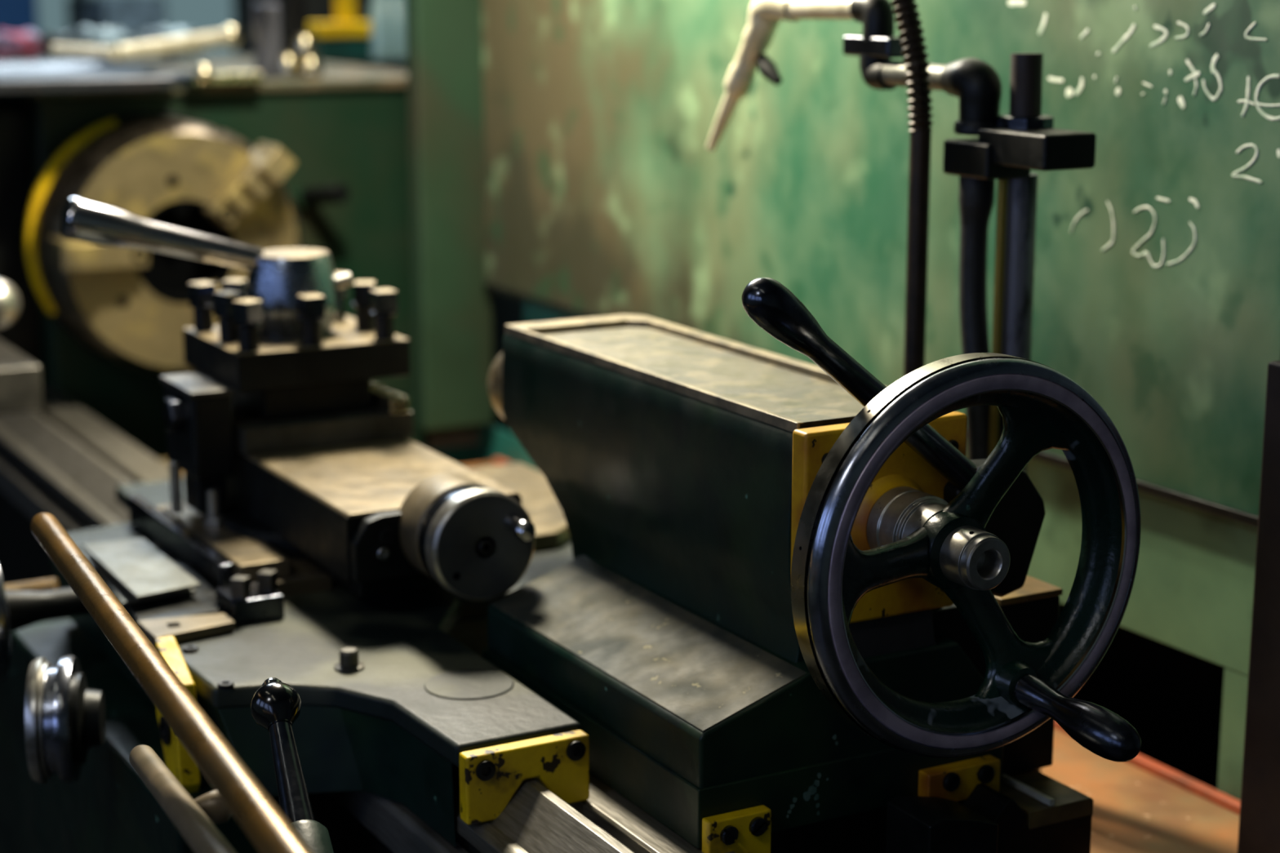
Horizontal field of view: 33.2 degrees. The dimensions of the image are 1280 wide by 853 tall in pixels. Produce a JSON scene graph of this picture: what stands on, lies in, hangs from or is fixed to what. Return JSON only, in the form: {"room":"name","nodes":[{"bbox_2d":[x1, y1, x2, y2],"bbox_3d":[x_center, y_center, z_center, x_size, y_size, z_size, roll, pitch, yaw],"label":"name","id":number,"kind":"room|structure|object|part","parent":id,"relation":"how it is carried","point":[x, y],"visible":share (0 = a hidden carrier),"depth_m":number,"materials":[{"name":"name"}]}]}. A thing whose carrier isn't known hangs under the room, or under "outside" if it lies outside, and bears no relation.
{"room":"metal workshop","nodes":[
{"label":"metal workshop","id":0,"kind":"room"},
{"bbox_2d":[0,55,422,459],"bbox_3d":[-0.735,-0.221,3.227,0.690,0.620,0.864,-7,14,-28],"label":"headstock","id":1,"kind":"object","parent":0,"point":[345,130],"visible":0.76,"depth_m":2.92,"materials":[{"name":"green metal"}]},
{"bbox_2d":[0,339,43,414],"bbox_3d":[-0.754,-0.068,2.446,0.068,0.050,0.320,-7,14,-28],"label":"ledge","id":2,"kind":"object","parent":1,"relation":"attached to","point":[20,379],"visible":1,"depth_m":2.32,"materials":[{"name":"metal"}]},
{"bbox_2d":[0,279,20,328],"bbox_3d":[-0.727,-0.143,2.407,0.054,0.077,0.280,-4,13,-18],"label":"ball","id":3,"kind":"object","parent":2,"relation":"on","point":[10,300],"visible":1,"depth_m":2.29,"materials":[{"name":"metal"}]},
{"bbox_3d":[-1.009,-0.185,3.130,0.111,0.590,0.660,-7,14,-28],"label":"panel","id":4,"kind":"part","parent":1,"relation":"part of","materials":[{"name":"metal"}]},
{"bbox_2d":[0,28,50,61],"bbox_3d":[-0.948,-0.578,3.256,0.114,0.051,0.107,3,12,12],"label":"rag","id":5,"kind":"object","parent":1,"relation":"on","point":[22,45],"visible":0.98,"depth_m":3.23,"materials":[{"name":"red fabric"}]},
{"bbox_2d":[37,32,74,58],"bbox_3d":[-0.899,-0.583,3.283,0.089,0.040,0.080,2,12,10],"label":"rag","id":6,"kind":"object","parent":1,"relation":"on","point":[48,38],"visible":0.41,"depth_m":3.26,"materials":[{"name":"fabric"}]},
{"bbox_2d":[0,59,195,93],"bbox_3d":[-0.909,-0.450,2.769,0.570,0.016,0.525,-7,14,-28],"label":"tray","id":7,"kind":"object","parent":1,"relation":"on","point":[51,75],"visible":0.99,"depth_m":2.84,"materials":[{"name":"grey metal"}]},
{"bbox_2d":[50,43,117,60],"bbox_3d":[-0.740,-0.499,2.857,0.094,0.021,0.018,4,13,19],"label":"wrench","id":8,"kind":"object","parent":7,"relation":"on","point":[57,50],"visible":1,"depth_m":2.85,"materials":[{"name":"silver metal"}]},
{"bbox_2d":[113,24,242,61],"bbox_3d":[-0.633,-0.527,2.946,0.031,0.044,0.218,10,16,38],"label":"bar","id":9,"kind":"object","parent":7,"relation":"on","point":[230,35],"visible":0.98,"depth_m":2.94,"materials":[{"name":"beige metal"}]},
{"bbox_3d":[-0.574,-0.549,3.016,0.031,0.031,0.031,-7,14,-28],"label":"bar knob","id":10,"kind":"part","parent":9,"relation":"part of","materials":[{"name":"beige metal"}]},
{"bbox_2d":[195,63,213,82],"bbox_3d":[-0.546,-0.443,2.692,0.023,0.023,0.023,-7,14,-28],"label":"ball","id":11,"kind":"object","parent":7,"relation":"on","point":[203,73],"visible":1,"depth_m":2.68,"materials":[{"name":"beige"}]},
{"bbox_2d":[62,24,142,60],"bbox_3d":[-0.838,-0.590,3.313,0.118,0.059,0.129,5,13,23],"label":"rag","id":12,"kind":"object","parent":1,"relation":"on","point":[106,36],"visible":0.51,"depth_m":3.28,"materials":[{"name":"white fabric"}]},
{"bbox_2d":[35,117,302,374],"bbox_3d":[-0.605,-0.231,2.752,0.331,0.322,0.249,-7,14,-28],"label":"lathe chuck","id":13,"kind":"object","parent":1,"relation":"attached to","point":[131,305],"visible":0.75,"depth_m":2.69,"materials":[{"name":"brown metal"}]},
{"bbox_2d":[25,111,206,360],"bbox_3d":[-0.638,-0.245,2.819,0.332,0.332,0.018,-7,14,-28],"label":"ring","id":14,"kind":"object","parent":13,"relation":"attached to","point":[38,195],"visible":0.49,"depth_m":2.74,"materials":[{"name":"yellow metal"}]},
{"bbox_2d":[134,26,204,62],"bbox_3d":[-0.740,-0.600,3.369,0.125,0.056,0.109,-7,14,-28],"label":"rag","id":15,"kind":"object","parent":1,"relation":"on","point":[162,32],"visible":0.41,"depth_m":3.35,"materials":[{"name":"white fabric"}]},
{"bbox_3d":[-0.709,-0.529,3.221,0.587,0.015,0.785,-7,14,-28],"label":"lid","id":16,"kind":"part","parent":1,"relation":"part of","materials":[{"name":"grey metal"}]},
{"bbox_2d":[184,69,263,84],"bbox_3d":[-0.558,-0.465,2.856,0.100,0.014,0.060,-7,14,-28],"label":"bit","id":17,"kind":"object","parent":1,"relation":"on","point":[219,76],"visible":0.56,"depth_m":2.84,"materials":[{"name":"gold metal"}]},
{"bbox_2d":[252,3,282,78],"bbox_3d":[-0.514,-0.531,2.960,0.028,0.100,0.040,-7,14,-28],"label":"block","id":18,"kind":"object","parent":1,"relation":"on","point":[266,17],"visible":0.87,"depth_m":2.94,"materials":[{"name":"metal"}]},
{"bbox_2d":[281,53,299,75],"bbox_3d":[-0.486,-0.501,2.970,0.031,0.028,0.031,-7,14,-28],"label":"bushing","id":19,"kind":"object","parent":1,"relation":"on","point":[290,62],"visible":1,"depth_m":2.96,"materials":[{"name":"beige"}]},
{"bbox_2d":[281,0,308,76],"bbox_3d":[-0.481,-0.570,2.993,0.032,0.160,0.020,-7,14,-28],"label":"post","id":20,"kind":"object","parent":1,"relation":"on","point":[294,12],"visible":0.49,"depth_m":2.99,"materials":[{"name":"black metal"}]},
{"bbox_3d":[-0.471,-0.314,2.956,0.030,0.040,0.040,12,17,43],"label":"oil spout","id":21,"kind":"part","parent":1,"relation":"part of","materials":[{"name":"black metal"}]},
{"bbox_2d":[299,55,322,76],"bbox_3d":[-0.457,-0.501,2.987,0.031,0.028,0.031,-7,14,-28],"label":"bushing","id":22,"kind":"object","parent":1,"relation":"on","point":[310,65],"visible":1,"depth_m":2.97,"materials":[{"name":"beige"}]},
{"bbox_2d":[293,34,316,54],"bbox_3d":[-0.464,-0.530,2.977,0.031,0.028,0.031,-7,14,-28],"label":"bushing","id":23,"kind":"object","parent":22,"relation":"on","point":[304,44],"visible":1,"depth_m":2.96,"materials":[{"name":"beige"}]},
{"bbox_3d":[-0.432,-0.315,2.925,0.087,0.037,0.026,12,17,43],"label":"oil spout rod","id":24,"kind":"part","parent":1,"relation":"part of","materials":[{"name":"metal"}]},
{"bbox_2d":[307,0,371,60],"bbox_3d":[-0.483,-0.699,3.502,0.110,0.199,0.060,-7,14,-28],"label":"clamp","id":25,"kind":"object","parent":1,"relation":"on","point":[345,37],"visible":0.8,"depth_m":3.49,"materials":[{"name":"metal"}]},
{"bbox_3d":[-0.481,-0.729,3.496,0.025,0.138,0.040,-7,14,-28],"label":"stem","id":26,"kind":"part","parent":25,"relation":"part of","materials":[{"name":"yellow metal"}]},
{"bbox_2d":[369,0,394,59],"bbox_3d":[-0.422,-0.656,3.511,0.040,0.110,0.040,-7,14,-28],"label":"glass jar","id":27,"kind":"object","parent":1,"relation":"on","point":[381,11],"visible":1,"depth_m":3.50,"materials":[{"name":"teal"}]},
{"bbox_2d":[391,0,407,59],"bbox_3d":[-0.396,-0.659,3.524,0.040,0.110,0.040,-7,14,-28],"label":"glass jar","id":28,"kind":"object","parent":1,"relation":"on","point":[399,6],"visible":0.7,"depth_m":3.51,"materials":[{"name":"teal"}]},
{"bbox_2d":[382,59,407,71],"bbox_3d":[-3.177,-1.796,6.558,5.800,3.750,0.100,-7,14,-28],"label":"wall","id":29,"kind":"structure","parent":0,"point":[400,64],"depth_m":7.89,"materials":[{"name":"paint"}]},
{"bbox_2d":[36,0,383,67],"bbox_3d":[-1.683,-2.170,7.244,1.680,2.010,0.050,-7,14,-28],"label":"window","id":30,"kind":"structure","parent":29,"relation":"in","point":[206,15],"depth_m":7.46,"materials":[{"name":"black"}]},
{"bbox_2d":[490,407,513,434],"bbox_3d":[-0.806,0.992,2.657,5.900,0.050,10.100,-7,14,-28],"label":"floor","id":31,"kind":"structure","parent":0,"point":[499,422],"depth_m":7.17,"materials":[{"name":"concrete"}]},
{"bbox_2d":[232,0,378,67],"bbox_3d":[-0.798,-0.969,5.100,0.220,2.750,0.400,-7,14,-28],"label":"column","id":32,"kind":"structure","parent":31,"relation":"on","point":[317,11],"depth_m":4.97,"materials":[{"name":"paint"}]},
{"bbox_2d":[1237,360,1279,852],"bbox_3d":[0.479,0.572,1.549,0.040,1.240,0.138,-7,14,-28],"label":"post","id":33,"kind":"object","parent":31,"relation":"on","point":[1259,829],"visible":1,"depth_m":1.50,"materials":[{"name":"black metal"}]},
{"bbox_3d":[-0.400,0.621,2.660,0.570,0.675,2.350,-7,14,-28],"label":"stand","id":34,"kind":"object","parent":31,"relation":"on","visible":0},
{"bbox_2d":[0,377,1093,852],"bbox_3d":[-0.301,0.202,2.165,0.404,0.244,1.838,-7,14,-28],"label":"bed","id":35,"kind":"object","parent":34,"relation":"on","point":[60,460],"visible":0.31,"depth_m":1.52,"materials":[{"name":"metal"}]},
{"bbox_3d":[-0.476,0.168,2.070,0.016,0.034,1.820,-7,14,-28],"label":"rack rail","id":36,"kind":"part","parent":35,"relation":"part of","materials":[{"name":"metal"}]},
{"bbox_2d":[9,477,589,852],"bbox_3d":[-0.276,0.274,1.808,0.527,0.333,0.840,-7,14,-28],"label":"saddle","id":37,"kind":"object","parent":35,"relation":"on","point":[389,700],"depth_m":1.56,"materials":[{"name":"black metal"}]},
{"bbox_2d":[4,577,59,591],"bbox_3d":[-0.527,0.144,1.849,0.052,0.028,0.022,-1,12,-5],"label":"stub","id":38,"kind":"object","parent":37,"relation":"attached to","point":[46,584],"visible":0.37,"depth_m":1.84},
{"bbox_2d":[0,571,88,682],"bbox_3d":[-0.498,0.149,1.771,0.112,0.118,0.118,-7,14,-28],"label":"handle","id":39,"kind":"object","parent":37,"relation":"attached to","point":[19,609],"visible":0.9,"depth_m":1.75,"materials":[{"name":"metal"}]},
{"bbox_3d":[-0.427,0.219,1.603,0.050,0.095,0.095,-2,12,-7],"label":"graduated feed dial","id":40,"kind":"part","parent":37,"relation":"part of","materials":[{"name":"silver metal"}]},
{"bbox_2d":[81,537,222,622],"bbox_3d":[-0.406,0.132,1.782,0.090,0.042,0.260,-7,14,-28],"label":"cover plate","id":41,"kind":"object","parent":37,"relation":"on","point":[150,585],"visible":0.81,"depth_m":1.73,"materials":[{"name":"metal"}]},
{"bbox_2d":[30,512,311,852],"bbox_3d":[-0.261,0.148,1.188,0.019,0.045,0.719,-6,14,-25],"label":"rod","id":42,"kind":"object","parent":37,"relation":"attached to","point":[260,818],"visible":1,"depth_m":1.16,"materials":[{"name":"brown metal"}]},
{"bbox_2d":[128,745,235,852],"bbox_3d":[-0.224,0.204,1.127,0.039,0.055,0.317,-5,13,-22],"label":"rod","id":43,"kind":"object","parent":37,"relation":"attached to","point":[194,819],"visible":0.83,"depth_m":1.16,"materials":[{"name":"metal"}]},
{"bbox_3d":[-0.233,0.208,1.171,0.023,0.019,0.019,-7,14,-28],"label":"rod knob","id":44,"kind":"part","parent":43,"relation":"part of","materials":[{"name":"metal"}]},
{"bbox_2d":[136,613,235,644],"bbox_3d":[-0.346,0.154,1.645,0.066,0.009,0.049,-7,14,-28],"label":"plate","id":45,"kind":"object","parent":37,"relation":"on","point":[183,628],"visible":0.77,"depth_m":1.64,"materials":[{"name":"metal"}]},
{"bbox_2d":[250,677,333,852],"bbox_3d":[-0.204,0.239,1.278,0.037,0.138,0.172,-4,13,-20],"label":"lever","id":46,"kind":"object","parent":37,"relation":"attached to","point":[276,705],"visible":0.96,"depth_m":1.30,"materials":[{"name":"black plastic"}]},
{"bbox_3d":[-0.225,0.173,1.329,0.031,0.031,0.032,-7,14,-28],"label":"ball knob","id":47,"kind":"part","parent":46,"relation":"part of","materials":[{"name":"black plastic"}]},
{"bbox_3d":[-0.207,0.222,1.291,0.021,0.073,0.089,-4,13,-16],"label":"lever stem","id":48,"kind":"part","parent":46,"relation":"part of","materials":[{"name":"metal"}]},
{"bbox_2d":[289,819,333,852],"bbox_3d":[-0.189,0.276,1.246,0.036,0.079,0.091,-4,13,-19],"label":"socket","id":49,"kind":"object","parent":46,"relation":"attached to","point":[315,836],"depth_m":1.26,"materials":[{"name":"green metal"}]},
{"bbox_2d":[333,647,364,672],"bbox_3d":[-0.212,0.169,1.565,0.022,0.014,0.022,-7,14,-28],"label":"bolt","id":50,"kind":"object","parent":37,"relation":"on","point":[349,660],"depth_m":1.56,"materials":[{"name":"metal"}]},
{"bbox_2d":[128,462,570,625],"bbox_3d":[-0.219,0.091,1.909,0.410,0.097,0.345,-7,14,-28],"label":"slide","id":51,"kind":"object","parent":37,"relation":"on","point":[252,568],"visible":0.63,"depth_m":1.81,"materials":[{"name":"metal"}]},
{"bbox_3d":[-0.399,0.119,1.859,0.011,0.065,0.267,-7,14,-28],"label":"gib plate","id":52,"kind":"part","parent":51,"relation":"part of","materials":[{"name":"metal"}]},
{"bbox_2d":[226,437,535,601],"bbox_3d":[-0.227,0.059,1.805,0.149,0.102,0.495,-7,14,-28],"label":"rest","id":53,"kind":"object","parent":51,"relation":"on","point":[395,515],"visible":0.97,"depth_m":1.67,"materials":[{"name":"metal"}]},
{"bbox_2d":[60,196,413,455],"bbox_3d":[-0.361,-0.098,1.892,0.279,0.219,0.158,-7,14,-28],"label":"post","id":54,"kind":"object","parent":53,"relation":"on","point":[300,370],"visible":1,"depth_m":1.88,"materials":[{"name":"metal"}]},
{"bbox_3d":[-0.413,-0.166,1.861,0.173,0.073,0.036,-5,13,-23],"label":"clamp handle","id":55,"kind":"part","parent":54,"relation":"part of","materials":[{"name":"silver metal"}]},
{"bbox_2d":[160,372,235,514],"bbox_3d":[-0.390,0.018,1.874,0.050,0.115,0.089,-7,14,-28],"label":"holder","id":56,"kind":"object","parent":54,"relation":"attached to","point":[197,411],"visible":0.99,"depth_m":1.84,"materials":[{"name":"metal"}]},
{"bbox_3d":[-0.310,-0.067,1.929,0.158,0.032,0.156,-7,14,-28],"label":"turret plate","id":57,"kind":"part","parent":54,"relation":"part of","materials":[{"name":"metal"}]},
{"bbox_2d":[370,380,409,413],"bbox_3d":[-0.250,-0.033,1.966,0.018,0.014,0.160,-7,14,-28],"label":"tool","id":58,"kind":"object","parent":54,"relation":"attached to","point":[388,400],"visible":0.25,"depth_m":1.91,"materials":[{"name":"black metal"}]},
{"bbox_3d":[-0.090,0.076,1.614,0.017,0.018,0.029,-7,14,-28],"label":"dial knob","id":59,"kind":"part","parent":53,"relation":"part of","materials":[{"name":"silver metal"}]},
{"bbox_2d":[482,276,1062,852],"bbox_3d":[0.045,0.034,1.621,0.298,0.385,0.621,-7,14,-28],"label":"tailstock","id":60,"kind":"object","parent":35,"relation":"on","point":[681,464],"visible":0.7,"depth_m":1.46,"materials":[{"name":"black metal"}]},
{"bbox_3d":[0.051,-0.039,1.578,0.109,0.003,0.413,-7,14,-28],"label":"panel","id":61,"kind":"part","parent":60,"relation":"part of","materials":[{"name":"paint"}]},
{"bbox_3d":[0.065,0.208,1.566,0.244,0.041,0.328,-7,14,-28],"label":"plate","id":62,"kind":"part","parent":60,"relation":"part of","materials":[{"name":"black metal"}]},
{"bbox_3d":[0.141,-0.024,1.337,0.186,0.152,0.028,-8,14,-32],"label":"clamp lever","id":63,"kind":"part","parent":60,"relation":"part of","materials":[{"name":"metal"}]},
{"bbox_3d":[0.157,0.061,1.406,0.128,0.132,0.018,-7,14,-28],"label":"plate","id":64,"kind":"part","parent":60,"relation":"part of","materials":[{"name":"yellow metal"}]},
{"bbox_2d":[791,352,1141,762],"bbox_3d":[0.213,0.087,1.302,0.251,0.254,0.140,-4,13,-17],"label":"handwheel","id":65,"kind":"object","parent":60,"relation":"attached to","point":[1025,685],"visible":1,"depth_m":1.32,"materials":[{"name":"metal"}]},
{"bbox_3d":[0.269,0.180,1.317,0.028,0.031,0.099,-7,14,-28],"label":"crank handle","id":66,"kind":"part","parent":65,"relation":"part of","materials":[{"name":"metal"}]},
{"bbox_2d":[464,457,1240,852],"bbox_3d":[0.074,0.199,2.129,0.218,0.024,1.480,-7,14,-28],"label":"table","id":67,"kind":"object","parent":35,"relation":"attached to","point":[1141,804],"visible":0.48,"depth_m":1.67,"materials":[{"name":"brown wood"}]},
{"bbox_2d":[432,300,1257,800],"bbox_3d":[0.142,0.091,2.331,0.112,0.350,1.640,-7,14,-28],"label":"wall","id":68,"kind":"structure","parent":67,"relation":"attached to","point":[1175,665],"depth_m":1.80,"materials":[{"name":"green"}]},
{"bbox_2d":[405,0,493,450],"bbox_3d":[-0.237,-0.405,2.709,0.107,0.882,0.044,-7,14,-28],"label":"pillar","id":69,"kind":"structure","parent":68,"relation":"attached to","point":[452,308],"depth_m":2.72,"materials":[{"name":"green metal"}]},
{"bbox_2d":[481,0,1279,527],"bbox_3d":[0.133,-0.443,2.087,0.008,0.803,1.372,-7,14,-28],"label":"guard","id":70,"kind":"object","parent":68,"relation":"attached to","point":[1157,280],"visible":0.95,"depth_m":1.94,"materials":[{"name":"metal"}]},
{"bbox_2d":[977,53,1096,772],"bbox_3d":[0.263,0.004,1.653,0.095,0.574,0.163,-7,14,-28],"label":"support pole","id":71,"kind":"object","parent":67,"relation":"on","point":[1024,137],"visible":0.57,"depth_m":1.60,"materials":[{"name":"metal"}]},
{"bbox_2d":[706,0,1030,459],"bbox_3d":[0.168,-0.151,1.797,0.042,0.421,0.439,-7,14,-28],"label":"pipe","id":72,"kind":"object","parent":71,"relation":"attached to","point":[977,85],"visible":0.91,"depth_m":1.65,"materials":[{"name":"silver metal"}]},
{"bbox_2d":[755,53,782,85],"bbox_3d":[0.112,-0.311,1.869,0.016,0.027,0.034,-7,14,-28],"label":"tap","id":73,"kind":"object","parent":72,"relation":"on","point":[766,67],"depth_m":1.86,"materials":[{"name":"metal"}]},
{"bbox_3d":[0.189,-0.294,1.730,0.025,0.013,0.026,-7,14,-28],"label":"valve stem","id":74,"kind":"part","parent":72,"relation":"part of","materials":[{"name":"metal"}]},
{"bbox_2d":[890,0,933,375],"bbox_3d":[0.205,-0.049,1.690,0.020,0.618,0.055,-7,14,-28],"label":"conduit","id":75,"kind":"object","parent":71,"relation":"attached to","point":[915,58],"visible":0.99,"depth_m":1.64,"materials":[{"name":"black metal"}]},
{"bbox_3d":[0.290,-0.204,1.574,0.048,0.026,0.079,-7,14,-28],"label":"clamp arm","id":76,"kind":"part","parent":71,"relation":"part of","materials":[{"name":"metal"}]},
{"bbox_3d":[-1.456,-0.255,5.818,1.800,1.050,1.000,-7,14,-28],"label":"workbench","id":77,"kind":"object","parent":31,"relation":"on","visible":0},
{"bbox_2d":[0,0,39,60],"bbox_3d":[-1.690,-0.944,5.479,0.250,0.440,0.300,-7,14,-28],"label":"storage box","id":78,"kind":"object","parent":77,"relation":"on","point":[15,15],"visible":0.07,"depth_m":5.36,"materials":[{"name":"blue plastic"}]},
{"bbox_2d":[66,0,167,59],"bbox_3d":[-1.386,-0.957,5.706,0.160,0.370,0.400,-7,14,-28],"label":"bin","id":79,"kind":"object","parent":77,"relation":"on","point":[131,15],"visible":0.09,"depth_m":5.52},
{"bbox_2d":[492,290,524,362],"bbox_3d":[1.734,-1.161,3.624,0.100,3.750,10.100,-7,14,-28],"label":"wall","id":80,"kind":"structure","parent":0,"point":[506,309],"depth_m":7.83,"materials":[{"name":"paint"}]}
]}

